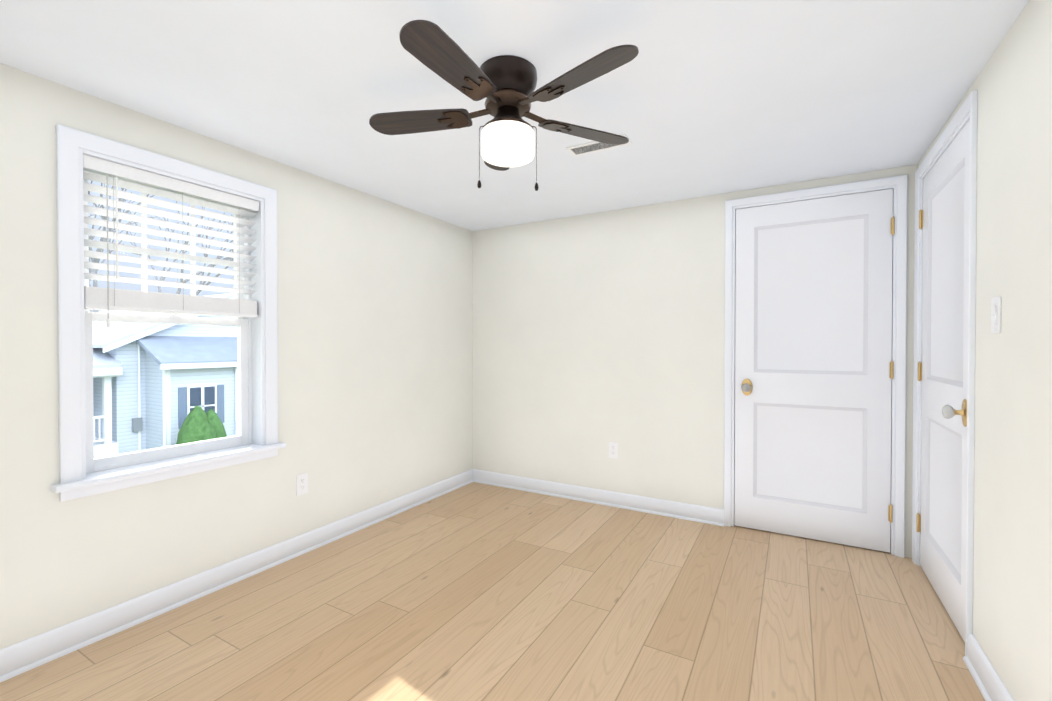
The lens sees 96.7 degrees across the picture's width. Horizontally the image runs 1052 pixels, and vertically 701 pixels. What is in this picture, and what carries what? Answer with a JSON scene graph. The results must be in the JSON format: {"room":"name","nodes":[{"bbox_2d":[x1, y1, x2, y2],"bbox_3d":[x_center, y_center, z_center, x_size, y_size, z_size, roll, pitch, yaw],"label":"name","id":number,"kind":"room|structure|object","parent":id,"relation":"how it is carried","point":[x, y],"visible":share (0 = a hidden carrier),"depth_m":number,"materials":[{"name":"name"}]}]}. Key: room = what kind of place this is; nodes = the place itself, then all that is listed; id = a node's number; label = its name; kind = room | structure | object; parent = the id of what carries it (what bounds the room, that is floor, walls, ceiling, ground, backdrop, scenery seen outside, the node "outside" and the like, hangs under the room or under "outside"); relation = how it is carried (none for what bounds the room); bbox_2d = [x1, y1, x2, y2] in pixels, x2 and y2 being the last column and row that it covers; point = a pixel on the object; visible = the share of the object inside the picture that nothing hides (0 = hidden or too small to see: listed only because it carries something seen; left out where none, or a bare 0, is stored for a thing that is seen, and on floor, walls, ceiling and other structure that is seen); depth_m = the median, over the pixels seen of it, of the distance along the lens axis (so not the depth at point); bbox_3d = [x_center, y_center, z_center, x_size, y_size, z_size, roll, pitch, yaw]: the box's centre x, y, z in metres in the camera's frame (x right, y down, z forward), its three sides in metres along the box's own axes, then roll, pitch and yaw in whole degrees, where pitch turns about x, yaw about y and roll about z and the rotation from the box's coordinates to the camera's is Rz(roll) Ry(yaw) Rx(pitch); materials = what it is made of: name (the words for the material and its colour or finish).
{"room":"empty bedroom","nodes":[
{"label":"empty bedroom","id":0,"kind":"room"},
{"bbox_2d":[0,63,472,649],"bbox_3d":[-1.505,0.066,2.388,0.180,2.150,4.250,0,1,30],"label":"wall","id":1,"kind":"structure","parent":0,"point":[374,351],"depth_m":2.44,"materials":[{"name":"beige paint"}]},
{"bbox_2d":[51,124,285,501],"bbox_3d":[-1.604,-0.142,2.160,0.231,1.416,0.898,0,1,30],"label":"window","id":2,"kind":"structure","parent":1,"relation":"in","point":[83,472],"depth_m":2.03,"materials":[{"name":"white paint"}]},
{"bbox_2d":[83,154,258,327],"bbox_3d":[-1.581,-0.433,2.145,0.075,0.676,0.692,0,1,30],"label":"window blind","id":3,"kind":"object","parent":2,"relation":"attached to","point":[107,173],"visible":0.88,"depth_m":2.08,"materials":[{"name":"white plastic"}]},
{"bbox_2d":[0,469,475,681],"bbox_3d":[-1.415,1.091,2.346,0.027,0.102,3.890,0,1,30],"label":"baseboard","id":4,"kind":"structure","parent":1,"relation":"attached to","point":[16,659],"depth_m":2.13,"materials":[{"name":"white paint"}]},
{"bbox_2d":[296,473,307,495],"bbox_3d":[-1.260,0.754,2.635,0.006,0.115,0.070,0,1,30],"label":"electrical outlet","id":5,"kind":"object","parent":1,"relation":"attached to","point":[301,484],"visible":1,"depth_m":2.63,"materials":[{"name":"white plastic"}]},
{"bbox_2d":[0,482,984,700],"bbox_3d":[-0.135,1.209,1.613,3.340,0.120,4.250,0,1,30],"label":"floor","id":6,"kind":"structure","parent":0,"point":[474,591],"depth_m":1.96,"materials":[{"name":"brown wood"}]},
{"bbox_2d":[0,0,1028,230],"bbox_3d":[-0.135,-1.061,1.591,3.340,0.120,4.250,0,1,30],"label":"ceiling","id":7,"kind":"structure","parent":0,"point":[697,98],"depth_m":1.75,"materials":[{"name":"white paint"}]},
{"bbox_2d":[369,20,638,190],"bbox_3d":[-0.080,-0.789,1.646,1.013,0.426,0.979,0,1,30],"label":"ceiling fan","id":8,"kind":"object","parent":7,"relation":"hanging from","point":[504,86],"visible":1,"depth_m":1.60,"materials":[{"name":"brown wood"}]},
{"bbox_2d":[566,134,631,156],"bbox_3d":[0.356,-1.003,2.296,0.300,0.009,0.110,0,1,30],"label":"ceiling vent","id":9,"kind":"object","parent":7,"relation":"in","point":[585,148],"visible":0.69,"depth_m":2.31,"materials":[{"name":"white plastic"}]},
{"bbox_2d":[473,164,917,557],"bbox_3d":[0.878,0.057,3.368,3.340,2.150,0.180,0,1,30],"label":"wall","id":10,"kind":"structure","parent":0,"point":[594,334],"depth_m":3.39,"materials":[{"name":"beige paint"}]},
{"bbox_2d":[476,470,723,525],"bbox_3d":[0.420,1.079,3.520,1.985,0.102,0.027,0,1,30],"label":"baseboard","id":11,"kind":"structure","parent":10,"relation":"attached to","point":[703,514],"depth_m":3.41,"materials":[{"name":"white paint"}]},
{"bbox_2d":[609,442,617,458],"bbox_3d":[0.636,0.726,3.405,0.070,0.115,0.006,0,1,30],"label":"electrical outlet","id":12,"kind":"object","parent":10,"relation":"attached to","point":[613,449],"visible":1,"depth_m":3.40,"materials":[{"name":"white plastic"}]},
{"bbox_2d":[734,189,894,552],"bbox_3d":[1.687,0.114,2.788,0.812,2.030,0.106,0,1,30],"label":"back door","id":13,"kind":"structure","parent":10,"relation":"in","point":[814,369],"depth_m":2.79,"materials":[{"name":"white paint"}]},
{"bbox_2d":[918,0,1051,700],"bbox_3d":[1.191,0.082,0.738,0.180,2.150,4.070,0,1,30],"label":"wall","id":14,"kind":"structure","parent":0,"point":[1012,561],"depth_m":1.40,"materials":[{"name":"beige paint"}]},
{"bbox_2d":[916,119,969,641],"bbox_3d":[1.871,0.121,2.126,0.106,2.030,0.812,0,1,30],"label":"door","id":15,"kind":"structure","parent":14,"relation":"in","point":[942,366],"depth_m":2.10,"materials":[{"name":"white paint"}]},
{"bbox_2d":[963,634,1013,700],"bbox_3d":[0.915,1.109,0.475,0.027,0.102,2.900,0,1,30],"label":"baseboard","id":16,"kind":"structure","parent":14,"relation":"attached to","point":[989,683],"depth_m":1.58,"materials":[{"name":"white paint"}]},
{"bbox_2d":[991,296,1000,332],"bbox_3d":[1.538,-0.116,1.534,0.011,0.118,0.072,0,1,30],"label":"light switch","id":17,"kind":"object","parent":14,"relation":"attached to","point":[995,314],"visible":1,"depth_m":1.52,"materials":[{"name":"white plastic"}]},
{"label":"outside","id":18,"kind":"structure","parent":0,"visible":0},
{"bbox_3d":[-27.572,3.850,27.349,69.800,0.300,100.000,0,1,30],"label":"ground","id":19,"kind":"structure","parent":18,"visible":0},
{"bbox_2d":[88,181,232,311],"bbox_3d":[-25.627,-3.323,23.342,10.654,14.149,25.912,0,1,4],"label":"tree","id":20,"kind":"object","parent":19,"relation":"on","point":[96,260],"depth_m":31.70,"materials":[{"name":"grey plant"}]},
{"bbox_2d":[93,293,237,457],"bbox_3d":[-16.330,0.730,19.201,11.980,6.098,13.500,0,1,30],"label":"house","id":21,"kind":"structure","parent":19,"relation":"on","point":[129,377],"depth_m":16.06,"materials":[{"name":"blue"}]},
{"bbox_2d":[176,405,226,444],"bbox_3d":[-10.723,2.808,15.519,1.321,2.013,1.624,0,1,30],"label":"bush","id":22,"kind":"object","parent":19,"relation":"on","point":[194,418],"depth_m":15.14,"materials":[{"name":"green plant"}]}
]}

